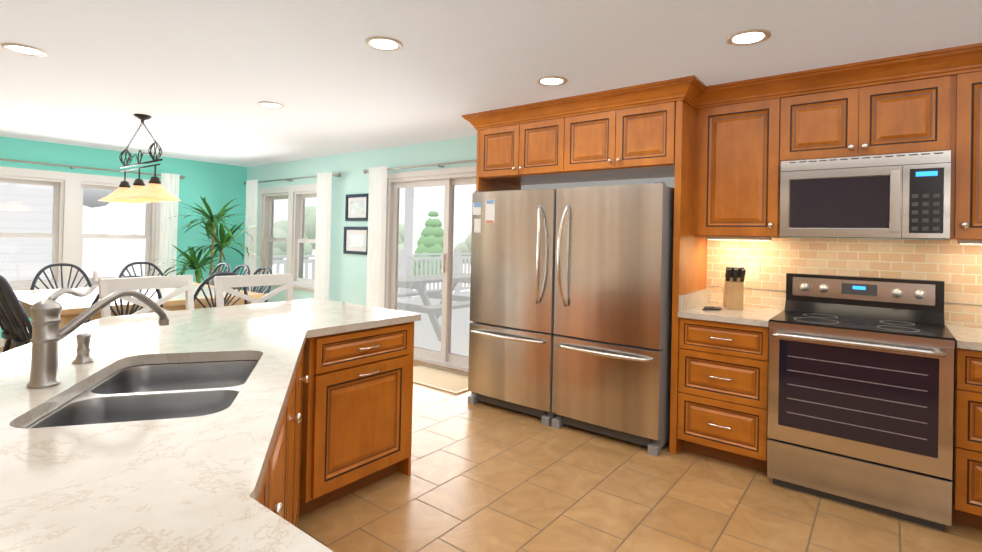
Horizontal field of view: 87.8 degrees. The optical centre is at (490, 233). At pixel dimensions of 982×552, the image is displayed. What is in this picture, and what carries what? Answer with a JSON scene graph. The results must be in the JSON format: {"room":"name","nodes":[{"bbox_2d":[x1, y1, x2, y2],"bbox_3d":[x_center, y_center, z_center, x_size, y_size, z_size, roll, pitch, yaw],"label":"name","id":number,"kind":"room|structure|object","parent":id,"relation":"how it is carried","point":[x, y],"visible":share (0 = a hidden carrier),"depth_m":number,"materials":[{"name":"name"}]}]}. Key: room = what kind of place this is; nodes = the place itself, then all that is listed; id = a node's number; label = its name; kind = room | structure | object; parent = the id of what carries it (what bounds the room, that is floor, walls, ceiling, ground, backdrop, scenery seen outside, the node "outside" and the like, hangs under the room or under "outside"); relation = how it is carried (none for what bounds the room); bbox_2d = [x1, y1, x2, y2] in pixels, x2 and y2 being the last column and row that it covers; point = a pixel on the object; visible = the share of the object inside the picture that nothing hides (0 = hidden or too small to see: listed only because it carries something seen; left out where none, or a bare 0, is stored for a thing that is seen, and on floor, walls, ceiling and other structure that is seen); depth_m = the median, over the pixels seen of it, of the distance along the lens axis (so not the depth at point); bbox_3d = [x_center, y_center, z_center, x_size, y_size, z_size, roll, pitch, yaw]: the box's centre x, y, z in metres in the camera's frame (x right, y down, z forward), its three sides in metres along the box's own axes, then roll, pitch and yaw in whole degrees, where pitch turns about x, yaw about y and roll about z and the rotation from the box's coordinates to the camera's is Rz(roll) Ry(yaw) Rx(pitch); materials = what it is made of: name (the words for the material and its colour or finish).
{"room":"kitchen","nodes":[
{"label":"kitchen","id":0,"kind":"room"},
{"bbox_2d":[0,136,247,338],"bbox_3d":[-5.169,0.099,6.055,0.140,2.320,4.470,1,-1,38],"label":"wall","id":1,"kind":"structure","parent":0,"point":[218,187],"depth_m":7.10,"materials":[{"name":"teal paint"}]},
{"bbox_2d":[0,338,3,346],"bbox_3d":[-5.135,1.215,5.994,0.015,0.090,4.480,1,-1,38],"label":"baseboard","id":2,"kind":"structure","parent":1,"relation":"attached to","point":[1,342],"depth_m":5.63,"materials":[{"name":"white"}]},
{"bbox_2d":[0,166,160,290],"bbox_3d":[-5.074,-0.017,6.130,0.195,1.422,2.020,1,-1,38],"label":"window","id":3,"kind":"structure","parent":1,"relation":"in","point":[67,235],"depth_m":6.09,"materials":[{"name":"white"}]},
{"bbox_2d":[93,270,97,281],"bbox_3d":[-4.871,0.539,6.288,0.052,0.176,0.051,1,-1,38],"label":"owl figurine","id":4,"kind":"object","parent":3,"relation":"attached to","point":[95,275],"visible":0.85,"depth_m":6.27,"materials":[{"name":"white ceramic"}]},
{"bbox_2d":[0,158,184,275],"bbox_3d":[-5.037,0.197,6.002,0.133,2.050,2.594,1,-1,38],"label":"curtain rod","id":5,"kind":"object","parent":1,"relation":"attached to","point":[168,226],"visible":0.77,"depth_m":6.83,"materials":[{"name":"white fabric"}]},
{"bbox_2d":[0,347,981,551],"bbox_3d":[-1.455,1.340,3.132,9.620,0.050,4.760,1,-1,38],"label":"floor","id":6,"kind":"structure","parent":0,"point":[485,477],"depth_m":2.54,"materials":[{"name":"tile"}]},
{"bbox_2d":[0,293,24,346],"bbox_3d":[-3.586,0.782,4.014,0.497,0.992,0.575,1,-1,38],"label":"dining chair","id":7,"kind":"object","parent":6,"relation":"on","point":[17,341],"visible":0.19,"depth_m":3.88,"materials":[{"name":"grey"}]},
{"bbox_2d":[0,306,27,352],"bbox_3d":[-3.926,0.777,4.277,0.497,0.992,0.575,1,-1,38],"label":"dining chair","id":8,"kind":"object","parent":6,"relation":"on","point":[6,334],"visible":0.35,"depth_m":4.17,"materials":[{"name":"grey"}]},
{"bbox_2d":[0,275,31,344],"bbox_3d":[-3.247,0.787,3.750,0.497,0.992,0.575,1,-1,38],"label":"dining chair","id":9,"kind":"object","parent":6,"relation":"on","point":[10,297],"visible":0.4,"depth_m":3.55,"materials":[{"name":"grey"}]},
{"bbox_2d":[30,263,91,289],"bbox_3d":[-3.909,0.782,4.711,0.575,0.992,0.497,1,-1,38],"label":"dining chair","id":10,"kind":"object","parent":6,"relation":"on","point":[37,277],"visible":0.21,"depth_m":4.84,"materials":[{"name":"grey"}]},
{"bbox_2d":[84,276,162,323],"bbox_3d":[-2.831,0.798,3.873,0.575,0.992,0.497,1,-1,38],"label":"dining chair","id":11,"kind":"object","parent":6,"relation":"on","point":[157,291],"visible":0.08,"depth_m":3.74,"materials":[{"name":"grey"}]},
{"bbox_2d":[4,282,264,349],"bbox_3d":[-3.170,0.910,4.551,1.550,0.760,1.550,1,-1,38],"label":"dining table","id":12,"kind":"object","parent":6,"relation":"on","point":[74,306],"visible":0.21,"depth_m":4.16,"materials":[{"name":"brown wood"}]},
{"bbox_2d":[118,262,163,277],"bbox_3d":[-3.504,0.795,5.232,0.575,0.992,0.497,1,-1,38],"label":"dining chair","id":13,"kind":"object","parent":6,"relation":"on","point":[140,263],"visible":0.21,"depth_m":5.39,"materials":[{"name":"grey"}]},
{"bbox_2d":[98,275,193,317],"bbox_3d":[-1.910,0.784,2.977,0.480,1.040,0.506,1,-1,34],"label":"bar stool","id":14,"kind":"object","parent":6,"relation":"on","point":[108,286],"visible":0.21,"depth_m":3.08,"materials":[{"name":"white wood"}]},
{"bbox_2d":[146,196,261,284],"bbox_3d":[-3.713,0.394,6.685,0.993,1.807,1.277,1,-1,38],"label":"dracaena plant","id":15,"kind":"object","parent":6,"relation":"on","point":[210,228],"visible":0.75,"depth_m":6.83,"materials":[{"name":"green plant"}]},
{"bbox_2d":[0,305,420,551],"bbox_3d":[-0.102,0.897,0.953,4.140,0.855,2.560,1,-1,38],"label":"kitchen island","id":16,"kind":"object","parent":6,"relation":"on","point":[186,507],"depth_m":0.81,"materials":[{"name":"stone"}]},
{"bbox_2d":[0,317,347,516],"bbox_3d":[-0.570,0.439,0.587,4.440,0.035,1.390,1,-1,38],"label":"island countertop","id":17,"kind":"structure","parent":16,"relation":"on","point":[95,404],"depth_m":1.37,"materials":[{"name":"white stone"}]},
{"bbox_2d":[26,281,169,388],"bbox_3d":[-1.177,0.283,1.540,0.186,0.265,0.351,1,-1,38],"label":"faucet","id":18,"kind":"object","parent":17,"relation":"on","point":[45,373],"depth_m":1.40,"materials":[{"name":"silver metal"}]},
{"bbox_2d":[212,301,323,316],"bbox_3d":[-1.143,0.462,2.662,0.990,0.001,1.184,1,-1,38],"label":"island countertop","id":19,"kind":"structure","parent":16,"relation":"on","point":[275,308],"depth_m":2.83,"materials":[{"name":"white stone"}]},
{"bbox_2d":[124,313,413,500],"bbox_3d":[-1.000,0.441,1.868,2.190,0.035,0.854,1,-1,38],"label":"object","id":20,"kind":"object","parent":16,"relation":"on","point":[376,382],"depth_m":2.34,"materials":[{"name":"brown wood"}]},
{"bbox_2d":[206,262,229,285],"bbox_3d":[-3.089,0.805,5.355,0.497,0.992,0.575,1,-1,38],"label":"dining chair","id":21,"kind":"object","parent":6,"relation":"on","point":[219,266],"visible":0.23,"depth_m":5.58,"materials":[{"name":"grey"}]},
{"bbox_2d":[194,272,247,307],"bbox_3d":[-2.427,0.811,4.394,0.575,0.992,0.497,1,-1,38],"label":"dining chair","id":22,"kind":"object","parent":6,"relation":"on","point":[200,287],"visible":0.12,"depth_m":4.21,"materials":[{"name":"grey"}]},
{"bbox_2d":[230,264,249,289],"bbox_3d":[-2.749,0.811,5.091,0.497,0.992,0.575,1,-1,38],"label":"dining chair","id":23,"kind":"object","parent":6,"relation":"on","point":[243,266],"visible":0.1,"depth_m":5.28,"materials":[{"name":"grey"}]},
{"bbox_2d":[214,273,292,306],"bbox_3d":[-1.429,0.798,3.269,0.480,1.040,0.506,1,-1,43],"label":"bar stool","id":24,"kind":"object","parent":6,"relation":"on","point":[228,283],"visible":0.19,"depth_m":3.38,"materials":[{"name":"white wood"}]},
{"bbox_2d":[247,266,271,302],"bbox_3d":[-2.410,0.816,4.827,0.497,0.992,0.575,1,-1,38],"label":"dining chair","id":25,"kind":"object","parent":6,"relation":"on","point":[260,290],"visible":0.15,"depth_m":4.98,"materials":[{"name":"grey"}]},
{"bbox_2d":[413,364,467,394],"bbox_3d":[-0.471,1.345,4.774,0.900,0.012,0.560,1,-1,38],"label":"rug","id":26,"kind":"object","parent":6,"relation":"on","point":[452,381],"visible":0.79,"depth_m":4.71,"materials":[{"name":"beige fabric"}]},
{"bbox_2d":[468,189,557,425],"bbox_3d":[0.317,0.516,4.084,0.754,1.692,0.777,1,-1,38],"label":"refrigerator","id":27,"kind":"object","parent":6,"relation":"on","point":[512,287],"visible":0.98,"depth_m":3.80,"materials":[{"name":"grey metal"}]},
{"bbox_2d":[551,182,673,456],"bbox_3d":[0.928,0.525,3.609,0.754,1.692,0.777,1,-1,38],"label":"refrigerator","id":28,"kind":"object","parent":6,"relation":"on","point":[612,339],"visible":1,"depth_m":3.31,"materials":[{"name":"grey metal"}]},
{"bbox_2d":[674,315,768,471],"bbox_3d":[1.546,0.954,3.262,0.500,0.856,0.607,1,-1,38],"label":"base cabinet","id":29,"kind":"object","parent":6,"relation":"on","point":[721,370],"depth_m":3.02,"materials":[{"name":"brown wood"}]},
{"bbox_2d":[678,303,781,326],"bbox_3d":[1.544,0.509,3.251,0.500,0.035,0.622,1,-1,38],"label":"countertop","id":30,"kind":"structure","parent":29,"relation":"on","point":[749,316],"depth_m":3.10,"materials":[{"name":"beige stone"}]},
{"bbox_2d":[702,306,721,309],"bbox_3d":[1.417,0.480,3.275,0.116,0.015,0.160,1,-1,38],"label":"spoon rest","id":31,"kind":"object","parent":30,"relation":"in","point":[711,308],"visible":1,"depth_m":3.28,"materials":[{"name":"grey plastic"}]},
{"bbox_2d":[723,266,745,309],"bbox_3d":[1.600,0.354,3.364,0.108,0.276,0.209,1,-1,18],"label":"knife block","id":32,"kind":"object","parent":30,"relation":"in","point":[733,290],"visible":1,"depth_m":3.31,"materials":[{"name":"brown wood"}]},
{"bbox_2d":[767,273,954,530],"bbox_3d":[2.000,0.820,2.800,0.758,1.135,0.727,1,-1,38],"label":"range","id":33,"kind":"object","parent":6,"relation":"on","point":[860,389],"visible":1,"depth_m":2.58,"materials":[{"name":"silver metal"}]},
{"bbox_2d":[952,347,981,529],"bbox_3d":[2.586,0.970,2.454,0.575,0.856,0.607,1,-1,38],"label":"base cabinet","id":34,"kind":"object","parent":6,"relation":"on","point":[967,394],"depth_m":2.37,"materials":[{"name":"brown wood"}]},
{"bbox_2d":[946,323,981,350],"bbox_3d":[2.584,0.524,2.442,0.575,0.035,0.622,1,-1,38],"label":"countertop","id":35,"kind":"structure","parent":34,"relation":"on","point":[966,338],"depth_m":2.47,"materials":[{"name":"beige stone"}]},
{"bbox_2d":[0,0,981,166],"bbox_3d":[-1.403,-1.029,3.154,9.620,0.050,4.760,1,-1,38],"label":"ceiling","id":36,"kind":"structure","parent":0,"point":[197,80],"depth_m":2.85,"materials":[{"name":"white paint"}]},
{"bbox_2d":[1,43,47,56],"bbox_3d":[-2.615,-1.029,2.866,0.195,0.010,0.195,1,-1,-1],"label":"recessed light","id":37,"kind":"object","parent":36,"relation":"in","point":[23,49],"depth_m":2.86,"materials":[{"name":"white"}]},
{"bbox_2d":[98,114,180,202],"bbox_3d":[-3.074,-0.658,4.467,1.096,0.741,0.376,1,-1,38],"label":"pendant chandelier","id":38,"kind":"object","parent":36,"relation":"hanging from","point":[153,190],"visible":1,"depth_m":4.39,"materials":[{"name":"beige glass"}]},
{"bbox_2d":[257,101,284,108],"bbox_3d":[-1.714,-0.999,3.977,0.195,0.010,0.195,1,-1,29],"label":"recessed light","id":39,"kind":"object","parent":36,"relation":"in","point":[274,105],"depth_m":3.96,"materials":[{"name":"white"}]},
{"bbox_2d":[365,36,402,51],"bbox_3d":[-0.558,-0.985,2.661,0.195,0.010,0.195,1,-1,-1],"label":"recessed light","id":40,"kind":"object","parent":36,"relation":"in","point":[380,43],"depth_m":2.65,"materials":[{"name":"white"}]},
{"bbox_2d":[536,76,566,85],"bbox_3d":[0.383,-0.960,3.221,0.195,0.010,0.195,1,-1,14],"label":"recessed light","id":41,"kind":"object","parent":36,"relation":"in","point":[546,80],"depth_m":3.21,"materials":[{"name":"white"}]},
{"bbox_2d":[726,29,770,45],"bbox_3d":[1.246,-0.947,2.474,0.195,0.010,0.195,1,-1,29],"label":"recessed light","id":42,"kind":"object","parent":36,"relation":"in","point":[739,38],"depth_m":2.47,"materials":[{"name":"white"}]},
{"bbox_2d":[244,136,943,304],"bbox_3d":[-0.013,0.203,4.967,9.620,2.320,0.140,1,-1,38],"label":"wall","id":43,"kind":"structure","parent":0,"point":[348,272],"depth_m":6.23,"materials":[{"name":"teal paint"}]},
{"bbox_2d":[257,183,316,291],"bbox_3d":[-2.719,0.048,7.038,1.720,1.412,0.195,1,-1,38],"label":"window","id":44,"kind":"structure","parent":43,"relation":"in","point":[295,196],"depth_m":7.00,"materials":[{"name":"white wood"}]},
{"bbox_2d":[244,172,340,299],"bbox_3d":[-2.791,0.255,6.949,2.364,2.050,0.133,1,-1,38],"label":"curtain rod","id":45,"kind":"object","parent":43,"relation":"attached to","point":[323,232],"visible":0.75,"depth_m":6.41,"materials":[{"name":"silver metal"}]},
{"bbox_2d":[343,227,367,254],"bbox_3d":[-1.612,0.083,6.109,0.470,0.330,0.021,1,-1,38],"label":"picture frame","id":46,"kind":"object","parent":43,"relation":"attached to","point":[356,238],"depth_m":6.11,"materials":[{"name":"blue"}]},
{"bbox_2d":[345,193,368,220],"bbox_3d":[-1.603,-0.312,6.113,0.430,0.320,0.021,1,-1,38],"label":"picture frame","id":47,"kind":"object","parent":43,"relation":"attached to","point":[356,205],"depth_m":6.11,"materials":[{"name":"blue"}]},
{"bbox_2d":[363,159,476,307],"bbox_3d":[-0.663,0.287,5.296,2.114,2.050,0.133,1,-1,38],"label":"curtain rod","id":48,"kind":"object","parent":43,"relation":"attached to","point":[375,293],"visible":0.75,"depth_m":5.71,"materials":[{"name":"white fabric"}]},
{"bbox_2d":[384,165,476,371],"bbox_3d":[-0.464,0.344,5.301,1.860,2.025,0.160,1,-1,38],"label":"door frame","id":49,"kind":"structure","parent":43,"relation":"attached to","point":[449,179],"depth_m":5.35,"materials":[{"name":"white wood"}]},
{"bbox_2d":[478,119,553,186],"bbox_3d":[0.269,-0.660,4.289,0.446,0.425,0.619,1,-1,38],"label":"upper cabinet","id":50,"kind":"object","parent":43,"relation":"attached to","point":[493,138],"depth_m":4.11,"materials":[{"name":"brown wood"}]},
{"bbox_2d":[510,111,585,182],"bbox_3d":[0.563,-0.656,4.060,0.494,0.425,0.619,1,-1,38],"label":"upper cabinet","id":51,"kind":"object","parent":43,"relation":"attached to","point":[531,136],"depth_m":3.88,"materials":[{"name":"brown wood"}]},
{"bbox_2d":[554,103,629,182],"bbox_3d":[0.875,-0.651,3.817,0.494,0.425,0.619,1,-1,38],"label":"upper cabinet","id":52,"kind":"object","parent":43,"relation":"attached to","point":[580,133],"depth_m":3.63,"materials":[{"name":"brown wood"}]},
{"bbox_2d":[606,95,689,178],"bbox_3d":[1.171,-0.647,3.588,0.450,0.425,0.619,1,-1,38],"label":"upper cabinet","id":53,"kind":"object","parent":43,"relation":"attached to","point":[646,138],"depth_m":3.32,"materials":[{"name":"brown wood"}]},
{"bbox_2d":[678,287,709,310],"bbox_3d":[1.360,0.439,3.405,0.020,0.100,0.607,1,-1,38],"label":"backsplash","id":54,"kind":"structure","parent":43,"relation":"attached to","point":[692,298],"depth_m":3.35,"materials":[{"name":"beige tile"}]},
{"bbox_2d":[690,91,789,238],"bbox_3d":[1.652,-0.416,3.373,0.500,0.870,0.359,1,-1,38],"label":"upper cabinet","id":55,"kind":"object","parent":43,"relation":"attached to","point":[712,155],"depth_m":3.23,"materials":[{"name":"brown wood"}]},
{"bbox_2d":[782,79,845,160],"bbox_3d":[2.026,-0.635,3.088,0.434,0.420,0.359,1,-1,38],"label":"upper cabinet","id":56,"kind":"object","parent":43,"relation":"attached to","point":[814,116],"depth_m":2.97,"materials":[{"name":"brown wood"}]},
{"bbox_2d":[842,63,957,156],"bbox_3d":[2.291,-0.631,2.882,0.435,0.420,0.359,1,-1,38],"label":"upper cabinet","id":57,"kind":"object","parent":43,"relation":"attached to","point":[907,111],"depth_m":2.73,"materials":[{"name":"brown wood"}]},
{"bbox_2d":[779,150,950,238],"bbox_3d":[2.121,-0.199,2.937,0.754,0.444,0.425,1,-1,38],"label":"microwave","id":58,"kind":"object","parent":57,"relation":"attached to","point":[900,196],"visible":1,"depth_m":2.77,"materials":[{"name":"grey metal"}]},
{"bbox_2d":[938,63,981,242],"bbox_3d":[2.688,-0.400,2.567,0.585,0.870,0.359,1,-1,38],"label":"upper cabinet","id":59,"kind":"object","parent":43,"relation":"attached to","point":[966,161],"depth_m":2.57,"materials":[{"name":"brown wood"}]},
{"label":"outside","id":60,"kind":"structure","parent":0,"visible":0},
{"bbox_2d":[0,182,52,280],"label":"window","id":61,"kind":"structure","parent":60,"point":[15,189],"depth_m":8.09,"materials":[{"name":"white glass"}]},
{"bbox_2d":[83,189,471,274],"bbox_3d":[-6.741,0.263,19.354,6.930,3.470,16.511,1,-1,38],"label":"trees","id":62,"kind":"object","parent":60,"point":[430,233],"depth_m":21.33,"materials":[{"name":"green plant"}]},
{"bbox_2d":[272,188,472,356],"bbox_3d":[0.440,-0.135,8.566,7.250,3.320,6.075,1,-1,38],"label":"deck","id":63,"kind":"object","parent":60,"point":[461,335],"depth_m":11.01,"materials":[{"name":"grey wood"}]},
{"bbox_2d":[397,273,470,340],"bbox_3d":[-0.792,1.013,7.451,1.640,0.770,1.840,1,-1,38],"label":"picnic table","id":64,"kind":"object","parent":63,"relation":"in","point":[422,293],"depth_m":6.90,"materials":[{"name":"grey wood"}]}
]}

